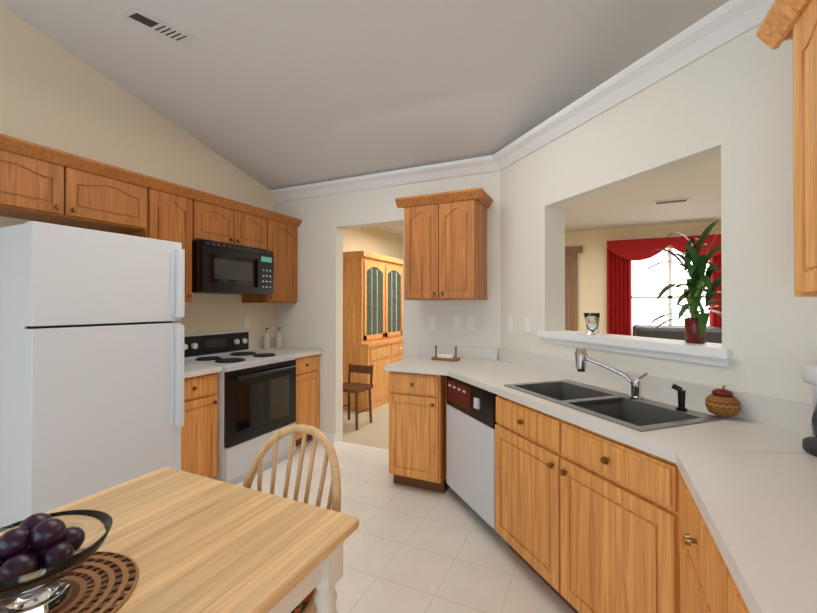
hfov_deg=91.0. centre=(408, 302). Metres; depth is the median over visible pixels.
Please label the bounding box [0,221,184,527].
fridge
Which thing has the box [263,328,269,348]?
soap bottle
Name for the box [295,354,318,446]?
base cabinet
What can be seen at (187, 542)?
table
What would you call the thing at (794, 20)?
upper cabinet
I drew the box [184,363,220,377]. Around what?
countertop
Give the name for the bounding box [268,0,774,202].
crown molding
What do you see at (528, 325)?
switch
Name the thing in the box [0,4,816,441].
wall
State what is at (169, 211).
upper cabinet
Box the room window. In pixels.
[632,249,708,326]
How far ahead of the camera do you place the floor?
2.27 m
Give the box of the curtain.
[607,234,721,335]
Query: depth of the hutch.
5.29 m
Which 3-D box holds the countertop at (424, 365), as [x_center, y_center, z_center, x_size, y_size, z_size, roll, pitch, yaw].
[0.281,0.489,3.124,0.716,0.038,0.657,0,0,25]
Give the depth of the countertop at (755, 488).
1.03 m
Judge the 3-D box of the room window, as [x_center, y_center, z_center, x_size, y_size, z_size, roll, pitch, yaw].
[3.895,-0.075,5.979,1.096,1.443,0.026,0,0,25]
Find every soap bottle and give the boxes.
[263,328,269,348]
[275,327,281,347]
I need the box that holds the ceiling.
[0,0,728,236]
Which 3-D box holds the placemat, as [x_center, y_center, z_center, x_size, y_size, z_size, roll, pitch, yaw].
[-0.746,0.603,0.797,0.352,0.006,0.352,0,0,25]
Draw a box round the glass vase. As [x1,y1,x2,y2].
[583,313,601,334]
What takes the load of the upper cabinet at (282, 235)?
attached to the wall
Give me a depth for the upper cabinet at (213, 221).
3.37 m
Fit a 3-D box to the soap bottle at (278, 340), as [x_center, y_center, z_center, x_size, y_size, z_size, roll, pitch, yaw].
[-1.343,0.368,4.154,0.072,0.214,0.070,0,0,25]
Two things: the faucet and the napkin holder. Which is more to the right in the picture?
the faucet
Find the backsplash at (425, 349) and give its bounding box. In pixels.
[420,344,497,359]
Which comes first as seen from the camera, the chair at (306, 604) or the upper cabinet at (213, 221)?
the chair at (306, 604)
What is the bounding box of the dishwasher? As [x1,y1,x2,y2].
[446,376,496,529]
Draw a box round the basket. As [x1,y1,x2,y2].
[705,385,740,416]
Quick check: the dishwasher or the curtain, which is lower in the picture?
the dishwasher
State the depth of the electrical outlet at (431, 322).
3.52 m
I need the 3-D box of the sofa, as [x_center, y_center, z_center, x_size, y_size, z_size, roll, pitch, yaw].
[3.533,0.857,5.278,0.981,1.071,0.800,0,0,25]
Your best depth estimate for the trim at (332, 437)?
3.96 m
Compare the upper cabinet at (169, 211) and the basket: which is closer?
the basket
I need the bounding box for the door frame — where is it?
[565,246,582,330]
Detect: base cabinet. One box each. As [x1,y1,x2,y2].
[181,374,217,477]
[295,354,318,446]
[389,372,459,492]
[448,380,699,612]
[656,460,727,612]
[716,544,751,612]
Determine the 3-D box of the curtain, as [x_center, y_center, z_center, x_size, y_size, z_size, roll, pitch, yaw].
[3.860,0.195,5.926,1.666,2.303,0.085,0,0,25]
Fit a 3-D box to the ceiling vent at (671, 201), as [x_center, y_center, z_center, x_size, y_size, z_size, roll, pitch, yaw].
[3.034,-1.164,4.635,0.360,0.013,0.160,0,0,25]
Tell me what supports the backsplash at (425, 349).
attached to the wall
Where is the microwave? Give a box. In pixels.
[192,239,273,294]
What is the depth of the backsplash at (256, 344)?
4.06 m
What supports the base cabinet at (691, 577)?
on the floor
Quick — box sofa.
[632,325,721,342]
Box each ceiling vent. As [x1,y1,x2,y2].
[120,8,193,43]
[652,198,690,204]
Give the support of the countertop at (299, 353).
on the base cabinet at (307, 369)
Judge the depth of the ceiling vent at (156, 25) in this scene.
2.35 m
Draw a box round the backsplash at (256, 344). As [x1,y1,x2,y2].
[248,338,274,349]
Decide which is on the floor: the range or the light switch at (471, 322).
the range
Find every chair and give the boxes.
[243,424,340,612]
[343,363,372,429]
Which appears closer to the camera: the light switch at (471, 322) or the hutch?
the light switch at (471, 322)
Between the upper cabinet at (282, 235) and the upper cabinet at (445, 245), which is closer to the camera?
the upper cabinet at (445, 245)
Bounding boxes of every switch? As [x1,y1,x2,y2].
[467,315,475,329]
[525,317,531,333]
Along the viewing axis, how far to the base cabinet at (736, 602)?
0.74 m
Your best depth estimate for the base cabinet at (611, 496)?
1.66 m
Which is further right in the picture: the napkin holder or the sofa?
the sofa
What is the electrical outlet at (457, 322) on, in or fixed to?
attached to the wall
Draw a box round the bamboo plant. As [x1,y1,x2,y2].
[641,220,721,343]
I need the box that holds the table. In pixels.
[45,467,358,612]
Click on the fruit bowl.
(41, 554)
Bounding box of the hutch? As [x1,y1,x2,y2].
[343,251,402,411]
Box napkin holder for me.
[431,345,459,361]
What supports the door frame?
attached to the wall
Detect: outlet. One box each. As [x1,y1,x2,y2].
[243,316,249,328]
[428,316,435,329]
[453,316,461,329]
[507,316,513,331]
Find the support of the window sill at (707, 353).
attached to the wall
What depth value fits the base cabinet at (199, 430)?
2.82 m
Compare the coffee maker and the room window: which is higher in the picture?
the room window
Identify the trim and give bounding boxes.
[312,432,335,442]
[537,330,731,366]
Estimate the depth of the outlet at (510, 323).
3.13 m
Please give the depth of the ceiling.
2.57 m
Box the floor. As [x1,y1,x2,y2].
[236,402,574,612]
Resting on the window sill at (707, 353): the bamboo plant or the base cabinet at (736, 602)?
the bamboo plant
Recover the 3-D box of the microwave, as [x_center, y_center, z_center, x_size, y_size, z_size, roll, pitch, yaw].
[-1.582,-0.274,3.469,0.447,0.403,0.750,0,0,25]
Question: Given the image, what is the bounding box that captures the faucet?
[574,348,686,410]
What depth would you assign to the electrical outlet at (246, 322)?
3.95 m
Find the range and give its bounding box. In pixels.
[184,330,295,484]
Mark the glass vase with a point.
(592, 321)
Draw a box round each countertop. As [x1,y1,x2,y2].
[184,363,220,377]
[248,346,322,357]
[384,356,491,375]
[416,360,816,612]
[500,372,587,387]
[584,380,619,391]
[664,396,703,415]
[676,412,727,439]
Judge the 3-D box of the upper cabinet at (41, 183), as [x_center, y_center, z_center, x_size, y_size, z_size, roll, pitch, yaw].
[-2.148,-0.652,2.404,0.326,0.305,0.960,0,0,25]
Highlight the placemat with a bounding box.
[0,551,138,612]
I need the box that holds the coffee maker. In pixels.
[802,362,816,456]
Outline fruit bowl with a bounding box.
[0,509,112,612]
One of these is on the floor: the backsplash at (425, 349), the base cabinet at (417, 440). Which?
the base cabinet at (417, 440)
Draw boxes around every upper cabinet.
[0,145,147,233]
[120,185,191,301]
[192,197,267,249]
[242,217,299,302]
[395,188,492,299]
[776,0,816,296]

